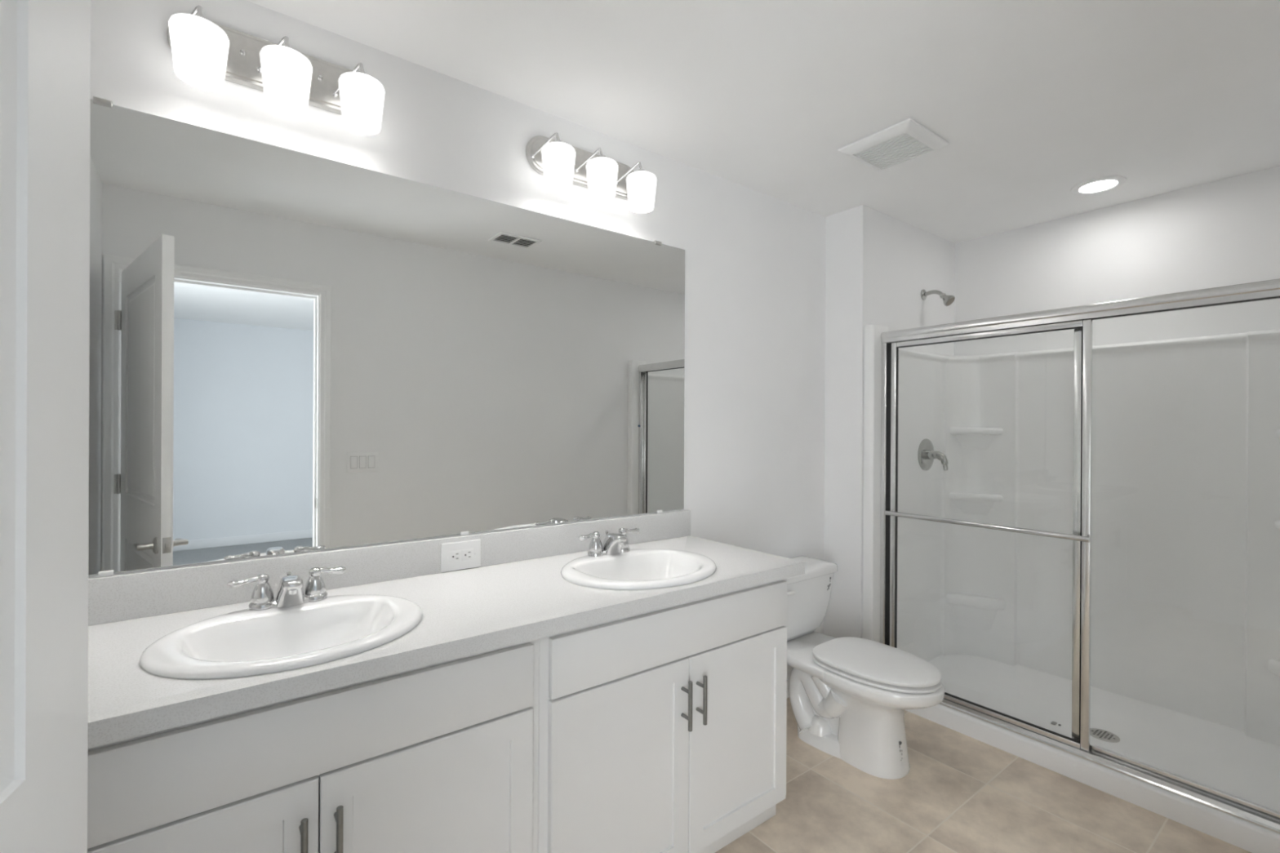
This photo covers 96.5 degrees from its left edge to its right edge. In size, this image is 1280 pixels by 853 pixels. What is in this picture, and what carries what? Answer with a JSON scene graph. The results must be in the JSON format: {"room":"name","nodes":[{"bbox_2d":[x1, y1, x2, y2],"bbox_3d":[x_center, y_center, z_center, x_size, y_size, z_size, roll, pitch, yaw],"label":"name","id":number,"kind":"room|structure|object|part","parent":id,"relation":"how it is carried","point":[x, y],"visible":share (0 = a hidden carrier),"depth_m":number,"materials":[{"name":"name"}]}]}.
{"room":"bathroom","nodes":[
{"label":"bathroom","id":0,"kind":"room"},
{"bbox_2d":[88,0,826,679],"bbox_3d":[0.140,0.115,2.450,4.200,2.438,0.120,0,0,-37],"label":"wall","id":1,"kind":"structure","parent":0,"point":[755,262],"depth_m":2.40,"materials":[{"name":"paint"}]},
{"bbox_2d":[166,5,384,135],"bbox_3d":[-0.909,-0.914,1.465,0.476,0.204,0.174,0,0,-37],"label":"vanity light","id":2,"kind":"object","parent":1,"relation":"attached to","point":[206,54],"visible":1,"depth_m":1.45,"materials":[{"name":"white glass"}]},
{"bbox_3d":[-1.030,-0.873,1.336,0.113,0.121,0.113,0,0,-37],"label":"lamp shade","id":3,"kind":"part","parent":2,"relation":"part of","materials":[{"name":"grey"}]},
{"bbox_3d":[-0.891,-0.872,1.441,0.113,0.121,0.113,0,0,-37],"label":"lamp shade","id":4,"kind":"part","parent":2,"relation":"part of","materials":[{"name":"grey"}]},
{"bbox_3d":[-0.753,-0.872,1.546,0.113,0.121,0.113,0,0,-37],"label":"lamp shade","id":5,"kind":"part","parent":2,"relation":"part of","materials":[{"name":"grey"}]},
{"bbox_2d":[88,96,684,577],"bbox_3d":[-0.582,-0.202,1.820,1.928,1.102,0.010,0,0,-37],"label":"wall mirror","id":6,"kind":"object","parent":1,"relation":"attached to","point":[291,351],"visible":0.98,"depth_m":1.62,"materials":[{"name":"silver mirror"}]},
{"bbox_2d":[88,510,690,625],"bbox_3d":[-0.595,0.403,1.807,2.015,0.106,0.020,0,0,-37],"label":"backsplash","id":7,"kind":"structure","parent":1,"relation":"attached to","point":[129,596],"depth_m":1.61,"materials":[{"name":"white stone"}]},
{"bbox_2d":[525,132,656,213],"bbox_3d":[-0.152,-0.911,2.039,0.476,0.204,0.174,0,0,-37],"label":"vanity light","id":8,"kind":"object","parent":1,"relation":"attached to","point":[562,165],"visible":1,"depth_m":1.98,"materials":[{"name":"white glass"}]},
{"bbox_3d":[-0.272,-0.870,1.910,0.113,0.121,0.113,0,0,-37],"label":"lamp shade","id":9,"kind":"part","parent":8,"relation":"part of","materials":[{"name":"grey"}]},
{"bbox_3d":[-0.134,-0.869,2.015,0.113,0.121,0.113,0,0,-37],"label":"lamp shade","id":10,"kind":"part","parent":8,"relation":"part of","materials":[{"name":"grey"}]},
{"bbox_3d":[0.005,-0.868,2.120,0.113,0.121,0.113,0,0,-37],"label":"lamp shade","id":11,"kind":"part","parent":8,"relation":"part of","materials":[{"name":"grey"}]},
{"bbox_2d":[786,679,789,697],"bbox_3d":[0.571,1.293,2.700,0.999,0.085,0.013,0,0,-37],"label":"baseboard","id":12,"kind":"structure","parent":1,"relation":"attached to","point":[788,680],"depth_m":2.81,"materials":[{"name":"white paint"}]},
{"bbox_2d":[246,0,1279,243],"bbox_3d":[0.689,-1.150,1.732,4.200,0.100,1.917,0,0,-37],"label":"ceiling","id":13,"kind":"structure","parent":0,"point":[1033,101],"depth_m":1.82,"materials":[{"name":"paint"}]},
{"bbox_2d":[838,118,948,171],"bbox_3d":[0.988,-1.085,2.232,0.292,0.028,0.292,0,0,-37],"label":"exhaust fan","id":14,"kind":"object","parent":13,"relation":"attached to","point":[906,140],"visible":1,"depth_m":2.19,"materials":[{"name":"white plastic"}]},
{"bbox_2d":[853,133,932,168],"bbox_3d":[0.988,-1.079,2.232,0.212,0.014,0.212,0,0,-37],"label":"grille","id":15,"kind":"object","parent":14,"relation":"attached to","point":[897,148],"depth_m":2.22,"materials":[{"name":"white plastic"}]},
{"bbox_2d":[1070,175,1127,195],"bbox_3d":[2.076,-1.090,2.590,0.200,0.008,0.200,0,0,-37],"label":"recessed light","id":16,"kind":"object","parent":13,"relation":"in","point":[1100,184],"visible":1,"depth_m":2.58,"materials":[{"name":"white plastic"}]},
{"bbox_2d":[1079,180,1117,191],"bbox_3d":[2.076,-1.092,2.590,0.134,0.002,0.134,0,0,-37],"label":"diffuser","id":17,"kind":"object","parent":16,"relation":"attached to","point":[1097,185],"depth_m":2.59,"materials":[{"name":"white plastic"}]},
{"bbox_2d":[823,204,955,638],"bbox_3d":[1.427,0.121,3.216,0.982,2.438,0.213,0,0,-37],"label":"wall","id":18,"kind":"structure","parent":0,"point":[878,264],"depth_m":2.94,"materials":[{"name":"paint"}]},
{"bbox_2d":[920,289,955,306],"bbox_3d":[1.635,-0.709,3.130,0.062,0.113,0.167,0,0,-37],"label":"showerhead","id":19,"kind":"object","parent":18,"relation":"attached to","point":[948,300],"visible":1,"depth_m":3.11,"materials":[{"name":"metal"}]},
{"bbox_3d":[1.621,-0.728,3.148,0.021,0.049,0.109,0,0,-37],"label":"arm","id":20,"kind":"part","parent":19,"relation":"part of","materials":[{"name":"metal"}]},
{"bbox_2d":[880,279,1279,834],"bbox_3d":[1.652,0.399,2.260,0.070,1.726,1.470,0,0,-37],"label":"shower door frame","id":21,"kind":"object","parent":18,"relation":"attached to","point":[1269,288],"visible":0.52,"depth_m":2.23,"materials":[{"name":"metal"}]},
{"bbox_2d":[884,319,1092,753],"bbox_3d":[1.458,0.418,2.477,0.055,1.656,0.806,0,0,-37],"label":"sliding shower door","id":22,"kind":"structure","parent":21,"relation":"in","point":[1085,537],"depth_m":2.24,"materials":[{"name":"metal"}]},
{"bbox_2d":[1071,296,1279,821],"bbox_3d":[1.894,0.404,1.971,0.016,1.691,0.660,0,0,-37],"label":"sliding shower door","id":23,"kind":"structure","parent":21,"relation":"in","point":[1224,796],"depth_m":2.21,"materials":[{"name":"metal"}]},
{"bbox_2d":[715,697,1252,852],"bbox_3d":[0.712,1.388,1.688,4.200,0.100,2.037,0,0,-37],"label":"floor","id":24,"kind":"structure","parent":0,"point":[960,793],"depth_m":1.99,"materials":[{"name":"beige tile"}]},
{"bbox_2d":[87,638,538,852],"bbox_3d":[-0.808,0.913,1.273,1.034,0.835,0.611,0,0,-37],"label":"vanity cabinet","id":25,"kind":"object","parent":24,"relation":"on","point":[442,757],"visible":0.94,"depth_m":1.12,"materials":[{"name":"white paint"}]},
{"bbox_3d":[-0.795,0.960,0.962,0.444,0.580,0.019,0,0,-37],"label":"door","id":26,"kind":"part","parent":25,"relation":"part of","materials":[{"name":"white paint"}]},
{"bbox_3d":[-0.622,0.788,1.056,0.012,0.139,0.040,0,0,-37],"label":"bar pull","id":27,"kind":"part","parent":25,"relation":"part of","materials":[{"name":"silver metal"}]},
{"bbox_3d":[-0.576,0.788,1.091,0.012,0.139,0.040,0,0,-37],"label":"bar pull","id":28,"kind":"part","parent":25,"relation":"part of","materials":[{"name":"silver metal"}]},
{"bbox_3d":[-0.438,0.961,1.232,0.446,0.580,0.019,0,0,-37],"label":"door","id":29,"kind":"part","parent":25,"relation":"part of","materials":[{"name":"white paint"}]},
{"bbox_2d":[87,510,804,748],"bbox_3d":[-0.420,0.424,1.577,2.015,0.146,0.597,0,0,-37],"label":"countertop","id":30,"kind":"structure","parent":25,"relation":"on","point":[518,593],"depth_m":1.42,"materials":[{"name":"white stone"}]},
{"bbox_2d":[139,594,422,679],"bbox_3d":[-0.759,0.517,1.264,0.526,0.160,0.444,0,0,-37],"label":"sink","id":31,"kind":"object","parent":30,"relation":"in","point":[245,642],"visible":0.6,"depth_m":1.29,"materials":[{"name":"white ceramic"}]},
{"bbox_2d":[226,566,346,610],"bbox_3d":[-0.848,0.396,1.388,0.251,0.080,0.113,0,0,-37],"label":"faucet","id":32,"kind":"object","parent":31,"relation":"on","point":[290,593],"visible":1,"depth_m":1.37,"materials":[{"name":"silver metal"}]},
{"bbox_3d":[-0.935,0.368,1.354,0.071,0.021,0.026,0,0,-39],"label":"lever","id":33,"kind":"part","parent":32,"relation":"part of","materials":[{"name":"silver metal"}]},
{"bbox_3d":[-0.910,0.396,1.377,0.055,0.080,0.055,0,0,-37],"label":"handle","id":34,"kind":"part","parent":32,"relation":"part of","materials":[{"name":"silver metal"}]},
{"bbox_3d":[-0.847,0.400,1.386,0.063,0.072,0.110,0,0,-37],"label":"spout","id":35,"kind":"part","parent":32,"relation":"part of","materials":[{"name":"silver metal"}]},
{"bbox_3d":[-0.821,0.396,1.444,0.055,0.080,0.055,0,0,-37],"label":"handle","id":36,"kind":"part","parent":32,"relation":"part of","materials":[{"name":"silver metal"}]},
{"bbox_3d":[-0.792,0.369,1.462,0.071,0.021,0.026,0,0,-35],"label":"lever","id":37,"kind":"part","parent":32,"relation":"part of","materials":[{"name":"silver metal"}]},
{"bbox_2d":[440,539,480,572],"bbox_3d":[-0.566,0.408,1.811,0.126,0.088,0.008,0,0,-37],"label":"wall outlet","id":38,"kind":"object","parent":30,"relation":"attached to","point":[460,555],"visible":1,"depth_m":1.81,"materials":[{"name":"white plastic"}]},
{"bbox_2d":[448,550,461,562],"bbox_3d":[-0.581,0.408,1.798,0.038,0.034,0.003,0,0,-37],"label":"receptacle","id":39,"kind":"object","parent":38,"relation":"attached to","point":[455,556],"depth_m":1.80,"materials":[{"name":"white plastic"}]},
{"bbox_2d":[462,548,473,560],"bbox_3d":[-0.550,0.409,1.822,0.038,0.034,0.003,0,0,-37],"label":"receptacle","id":40,"kind":"object","parent":38,"relation":"attached to","point":[467,553],"depth_m":1.82,"materials":[{"name":"white plastic"}]},
{"bbox_2d":[560,548,716,590],"bbox_3d":[0.000,0.520,1.839,0.526,0.160,0.444,0,0,-37],"label":"sink","id":41,"kind":"object","parent":30,"relation":"in","point":[638,568],"visible":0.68,"depth_m":1.90,"materials":[{"name":"white ceramic"}]},
{"bbox_2d":[578,528,639,556],"bbox_3d":[-0.089,0.399,1.962,0.251,0.080,0.113,0,0,-37],"label":"faucet","id":42,"kind":"object","parent":41,"relation":"on","point":[613,544],"visible":1,"depth_m":1.94,"materials":[{"name":"silver metal"}]},
{"bbox_3d":[-0.176,0.371,1.928,0.071,0.021,0.026,0,0,-39],"label":"lever","id":43,"kind":"part","parent":42,"relation":"part of","materials":[{"name":"silver metal"}]},
{"bbox_3d":[-0.151,0.399,1.952,0.055,0.080,0.055,0,0,-37],"label":"handle","id":44,"kind":"part","parent":42,"relation":"part of","materials":[{"name":"silver metal"}]},
{"bbox_3d":[-0.088,0.403,1.961,0.063,0.072,0.110,0,0,-37],"label":"spout","id":45,"kind":"part","parent":42,"relation":"part of","materials":[{"name":"silver metal"}]},
{"bbox_3d":[-0.062,0.399,2.019,0.055,0.080,0.055,0,0,-37],"label":"handle","id":46,"kind":"part","parent":42,"relation":"part of","materials":[{"name":"silver metal"}]},
{"bbox_3d":[-0.033,0.372,2.037,0.071,0.021,0.026,0,0,-35],"label":"lever","id":47,"kind":"part","parent":42,"relation":"part of","materials":[{"name":"silver metal"}]},
{"bbox_2d":[537,577,787,852],"bbox_3d":[-0.021,0.916,1.869,0.940,0.835,0.611,0,0,-37],"label":"vanity cabinet","id":48,"kind":"object","parent":24,"relation":"on","point":[664,730],"visible":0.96,"depth_m":1.61,"materials":[{"name":"white paint"}]},
{"bbox_3d":[-0.042,0.963,1.532,0.450,0.580,0.019,0,0,-37],"label":"door","id":49,"kind":"part","parent":48,"relation":"part of","materials":[{"name":"white paint"}]},
{"bbox_3d":[0.136,0.594,1.665,0.890,0.146,0.018,0,0,-37],"label":"drawer","id":50,"kind":"part","parent":48,"relation":"part of","materials":[{"name":"white paint"}]},
{"bbox_3d":[0.134,0.791,1.628,0.012,0.139,0.040,0,0,-37],"label":"bar pull","id":51,"kind":"part","parent":48,"relation":"part of","materials":[{"name":"silver metal"}]},
{"bbox_3d":[0.180,0.792,1.663,0.012,0.139,0.040,0,0,-37],"label":"bar pull","id":52,"kind":"part","parent":48,"relation":"part of","materials":[{"name":"silver metal"}]},
{"bbox_3d":[0.314,0.964,1.802,0.438,0.580,0.019,0,0,-37],"label":"door","id":53,"kind":"part","parent":48,"relation":"part of","materials":[{"name":"white paint"}]},
{"bbox_2d":[786,555,945,779],"bbox_3d":[0.858,0.990,2.407,0.498,0.695,0.801,0,0,-37],"label":"toilet","id":54,"kind":"object","parent":24,"relation":"on","point":[850,697],"visible":0.93,"depth_m":2.28,"materials":[{"name":"white ceramic"}]},
{"bbox_3d":[0.636,0.719,2.469,0.098,0.028,0.026,0,0,-37],"label":"flush lever","id":55,"kind":"part","parent":54,"relation":"part of","materials":[{"name":"white ceramic"}]},
{"bbox_3d":[0.681,0.826,2.641,0.474,0.284,0.199,0,0,-37],"label":"tank","id":56,"kind":"part","parent":54,"relation":"part of","materials":[{"name":"white ceramic"}]},
{"bbox_3d":[0.684,0.663,2.639,0.498,0.044,0.219,0,0,-37],"label":"tank lid","id":57,"kind":"part","parent":54,"relation":"part of","materials":[{"name":"white ceramic"}]},
{"bbox_3d":[0.949,0.938,2.287,0.358,0.018,0.474,0,0,-37],"label":"lid","id":58,"kind":"part","parent":54,"relation":"part of","materials":[{"name":"white plastic"}]},
{"bbox_3d":[0.950,0.961,2.286,0.360,0.011,0.477,0,0,-37],"label":"seat","id":59,"kind":"part","parent":54,"relation":"part of","materials":[{"name":"white plastic"}]},
{"bbox_2d":[862,324,1279,852],"bbox_3d":[1.972,0.422,2.503,0.969,1.842,1.582,0,0,-37],"label":"shower stall","id":60,"kind":"object","parent":24,"relation":"on","point":[1185,556],"visible":0.95,"depth_m":2.74,"materials":[{"name":"white plastic"}]},
{"bbox_2d":[917,439,948,470],"bbox_3d":[1.614,0.156,3.111,0.176,0.176,0.115,0,0,-37],"label":"shower valve","id":61,"kind":"object","parent":60,"relation":"attached to","point":[926,454],"visible":1,"depth_m":3.12,"materials":[{"name":"metal"}]},
{"bbox_3d":[1.617,0.184,3.107,0.051,0.106,0.105,0,0,-37],"label":"lever","id":62,"kind":"part","parent":61,"relation":"part of","materials":[{"name":"metal"}]},
{"bbox_2d":[946,593,1005,630],"bbox_3d":[1.895,1.050,3.223,0.170,0.186,0.290,0,0,-37],"label":"corner shelf","id":63,"kind":"object","parent":60,"relation":"attached to","point":[972,611],"depth_m":3.22,"materials":[{"name":"white plastic"}]},
{"bbox_2d":[949,492,1002,515],"bbox_3d":[1.900,0.440,3.232,0.155,0.120,0.275,0,0,-37],"label":"corner shelf","id":64,"kind":"object","parent":60,"relation":"attached to","point":[960,503],"depth_m":3.23,"materials":[{"name":"white plastic"}]},
{"bbox_2d":[949,427,1003,448],"bbox_3d":[1.902,0.067,3.232,0.155,0.120,0.275,0,0,-37],"label":"corner shelf","id":65,"kind":"object","parent":60,"relation":"attached to","point":[959,437],"depth_m":3.23,"materials":[{"name":"white plastic"}]},
{"bbox_2d":[1050,720,1061,725],"bbox_3d":[1.833,1.310,2.517,0.026,0.008,0.033,0,0,-37],"label":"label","id":66,"kind":"object","parent":60,"relation":"on","point":[1052,722],"visible":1,"depth_m":2.52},
{"bbox_2d":[1267,658,1279,676],"bbox_3d":[2.640,1.055,2.239,0.170,0.186,0.290,0,0,-37],"label":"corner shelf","id":67,"kind":"object","parent":60,"relation":"attached to","point":[1273,664],"depth_m":2.35,"materials":[{"name":"white plastic"}]},
{"bbox_2d":[1274,520,1279,529],"bbox_3d":[2.654,0.445,2.236,0.155,0.120,0.275,0,0,-37],"label":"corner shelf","id":68,"kind":"object","parent":60,"relation":"attached to","point":[1277,522],"depth_m":2.35,"materials":[{"name":"white plastic"}]},
{"bbox_2d":[1275,429,1279,438],"bbox_3d":[2.656,0.072,2.236,0.155,0.120,0.275,0,0,-37],"label":"corner shelf","id":69,"kind":"object","parent":60,"relation":"attached to","point":[1277,431],"depth_m":2.35,"materials":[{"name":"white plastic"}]},
{"bbox_2d":[954,165,1279,355],"bbox_3d":[2.345,0.126,2.918,0.120,2.438,1.797,0,0,-37],"label":"wall","id":70,"kind":"structure","parent":0,"point":[1225,232],"depth_m":2.75,"materials":[{"name":"paint"}]},
{"bbox_3d":[1.045,0.122,0.731,4.650,2.438,0.120,0,0,-37],"label":"wall","id":71,"kind":"structure","parent":0,"visible":0},
{"bbox_2d":[0,0,90,852],"bbox_3d":[-0.437,0.310,0.227,0.151,2.023,0.848,0,0,-24],"label":"door","id":72,"kind":"structure","parent":71,"relation":"in","point":[45,45],"depth_m":0.53,"materials":[{"name":"white paint"}]}
]}

